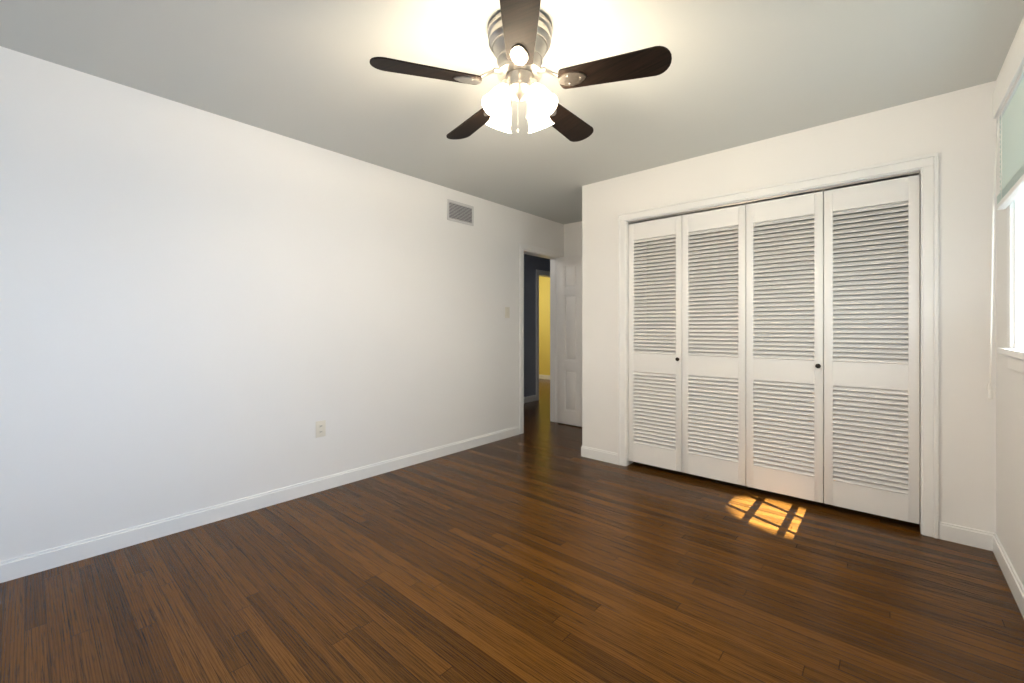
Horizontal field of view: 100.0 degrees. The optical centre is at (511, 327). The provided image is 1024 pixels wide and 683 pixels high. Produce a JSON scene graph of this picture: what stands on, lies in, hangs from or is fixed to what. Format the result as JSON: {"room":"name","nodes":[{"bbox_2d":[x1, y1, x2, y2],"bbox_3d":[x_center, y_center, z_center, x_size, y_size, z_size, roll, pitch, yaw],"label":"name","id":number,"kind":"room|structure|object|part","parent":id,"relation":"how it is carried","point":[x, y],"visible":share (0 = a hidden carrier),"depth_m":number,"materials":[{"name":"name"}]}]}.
{"room":"empty bedroom","nodes":[
{"label":"empty bedroom","id":0,"kind":"room"},
{"bbox_2d":[0,46,563,561],"bbox_3d":[-1.064,-0.063,3.484,0.125,2.440,5.270,0,0,41],"label":"wall","id":1,"kind":"structure","parent":0,"point":[200,308],"depth_m":2.55,"materials":[{"name":"paint"}]},
{"bbox_2d":[0,426,519,582],"bbox_3d":[-1.297,1.111,3.115,0.013,0.092,4.158,0,0,41],"label":"baseboard","id":2,"kind":"structure","parent":1,"relation":"attached to","point":[23,566],"depth_m":2.54,"materials":[{"name":"paint"}]},
{"bbox_2d":[316,420,325,437],"bbox_3d":[-1.358,0.717,3.050,0.008,0.114,0.070,0,0,41],"label":"duplex electrical outlet","id":3,"kind":"object","parent":1,"relation":"attached to","point":[320,428],"visible":1,"depth_m":3.05,"materials":[{"name":"white plastic"}]},
{"bbox_2d":[447,199,473,225],"bbox_3d":[-0.481,-1.083,4.043,0.012,0.190,0.330,0,0,41],"label":"air vent","id":4,"kind":"object","parent":1,"relation":"in","point":[459,212],"visible":1,"depth_m":4.04,"materials":[{"name":"metal"}]},
{"bbox_2d":[505,307,509,317],"bbox_3d":[-0.047,-0.163,4.534,0.012,0.114,0.070,0,0,41],"label":"light switch","id":5,"kind":"object","parent":1,"relation":"attached to","point":[507,312],"visible":1,"depth_m":4.54,"materials":[{"name":"white plastic"}]},
{"bbox_2d":[519,243,562,433],"bbox_3d":[0.301,0.116,5.033,0.157,2.083,0.816,0,0,41],"label":"trim","id":6,"kind":"structure","parent":1,"relation":"attached to","point":[552,256],"depth_m":5.25,"materials":[{"name":"paint"}]},
{"bbox_2d":[558,255,581,426],"bbox_3d":[0.809,0.148,5.004,0.676,1.998,0.171,0,0,41],"label":"entry door","id":7,"kind":"structure","parent":1,"relation":"in","point":[569,340],"depth_m":5.09,"materials":[{"name":"paint"}]},
{"bbox_2d":[0,379,1023,682],"bbox_3d":[-0.370,1.207,4.726,8.475,0.100,9.800,0,0,41],"label":"floor","id":8,"kind":"structure","parent":0,"point":[540,549],"depth_m":1.89,"materials":[{"name":"brown wood"}]},
{"bbox_2d":[0,0,1023,223],"bbox_3d":[-0.370,-1.343,4.726,8.475,0.120,9.800,0,0,41],"label":"ceiling","id":9,"kind":"structure","parent":0,"point":[736,73],"depth_m":2.11,"materials":[{"name":"paint"}]},
{"bbox_2d":[370,0,671,141],"bbox_3d":[0.049,-1.064,1.875,1.165,0.438,1.139,0,0,41],"label":"ceiling fan","id":10,"kind":"object","parent":9,"relation":"hanging from","point":[519,34],"visible":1,"depth_m":1.75,"materials":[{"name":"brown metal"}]},
{"bbox_3d":[0.042,-1.064,1.857,0.539,0.438,0.525,0,0,41],"label":"motor","id":11,"kind":"part","parent":10,"relation":"part of","materials":[{"name":"silver metal"}]},
{"bbox_2d":[524,254,549,396],"bbox_3d":[-0.143,-0.063,6.325,0.100,2.440,5.700,0,0,41],"label":"wall","id":12,"kind":"structure","parent":0,"point":[532,264],"depth_m":6.72,"materials":[{"name":"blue paint"}]},
{"bbox_2d":[524,395,535,402],"bbox_3d":[-0.769,1.111,5.529,0.013,0.092,3.478,0,0,41],"label":"baseboard","id":13,"kind":"structure","parent":12,"relation":"attached to","point":[532,398],"depth_m":6.72,"materials":[{"name":"paint"}]},
{"bbox_2d":[536,269,549,400],"bbox_3d":[0.652,0.113,7.217,0.119,2.088,0.926,0,0,41],"label":"trim","id":14,"kind":"structure","parent":12,"relation":"attached to","point":[541,273],"depth_m":6.85,"materials":[{"name":"paint"}]},
{"bbox_2d":[539,276,549,374],"bbox_3d":[0.856,-0.063,9.711,2.880,2.440,0.100,0,0,41],"label":"wall","id":15,"kind":"structure","parent":0,"point":[544,325],"depth_m":9.74,"materials":[{"name":"paint"}]},
{"bbox_2d":[539,374,549,379],"bbox_3d":[0.822,1.111,9.666,2.870,0.092,0.013,0,0,41],"label":"baseboard","id":16,"kind":"structure","parent":15,"relation":"attached to","point":[540,376],"depth_m":9.73,"materials":[{"name":"paint"}]},
{"bbox_2d":[564,201,907,358],"bbox_3d":[1.977,-0.063,4.231,3.450,2.440,0.129,0,0,41],"label":"wall","id":17,"kind":"structure","parent":0,"point":[787,271],"depth_m":3.82,"materials":[{"name":"white paint"}]},
{"bbox_2d":[582,81,995,532],"bbox_3d":[1.613,-0.063,3.100,2.500,2.440,0.125,0,0,41],"label":"wall","id":18,"kind":"structure","parent":0,"point":[956,130],"depth_m":2.37,"materials":[{"name":"paint"}]},
{"bbox_2d":[581,446,617,464],"bbox_3d":[0.768,1.111,3.754,0.349,0.092,0.013,0,0,41],"label":"baseboard","id":19,"kind":"structure","parent":18,"relation":"attached to","point":[601,455],"depth_m":3.75,"materials":[{"name":"paint"}]},
{"bbox_2d":[629,203,745,485],"bbox_3d":[1.312,0.116,3.321,0.887,1.998,0.063,0,0,41],"label":"bifold closet door","id":20,"kind":"structure","parent":18,"relation":"in","point":[687,402],"depth_m":3.29,"materials":[{"name":"paint"}]},
{"bbox_2d":[618,152,938,538],"bbox_3d":[1.663,0.097,3.044,1.926,2.120,0.148,0,0,41],"label":"trim","id":21,"kind":"structure","parent":18,"relation":"attached to","point":[926,167],"depth_m":2.44,"materials":[{"name":"paint"}]},
{"bbox_2d":[746,173,919,523],"bbox_3d":[1.981,0.116,2.731,0.887,1.998,0.063,0,0,41],"label":"bifold closet door","id":22,"kind":"structure","parent":18,"relation":"in","point":[827,422],"depth_m":2.69,"materials":[{"name":"paint"}]},
{"bbox_2d":[996,16,1023,586],"bbox_3d":[1.617,-0.063,1.120,0.125,2.440,5.270,0,0,41],"label":"wall","id":23,"kind":"structure","parent":0,"point":[1010,458],"depth_m":2.03,"materials":[{"name":"paint"}]},
{"bbox_2d":[984,531,1023,617],"bbox_3d":[1.205,1.111,0.757,0.013,0.092,3.930,0,0,41],"label":"baseboard","id":24,"kind":"structure","parent":23,"relation":"attached to","point":[992,542],"depth_m":1.97,"materials":[{"name":"paint"}]},
{"bbox_2d":[997,190,1023,372],"bbox_3d":[1.854,-0.459,1.419,0.169,1.281,1.344,0,0,41],"label":"window","id":25,"kind":"structure","parent":23,"relation":"in","point":[1013,351],"depth_m":1.87,"materials":[{"name":"glass"}]},
{"bbox_2d":[987,23,1023,399],"bbox_3d":[1.802,-0.369,1.493,0.058,1.397,1.284,0,0,41],"label":"window blind","id":26,"kind":"object","parent":25,"relation":"attached to","point":[1008,103],"visible":1,"depth_m":1.74,"materials":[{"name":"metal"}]}
]}

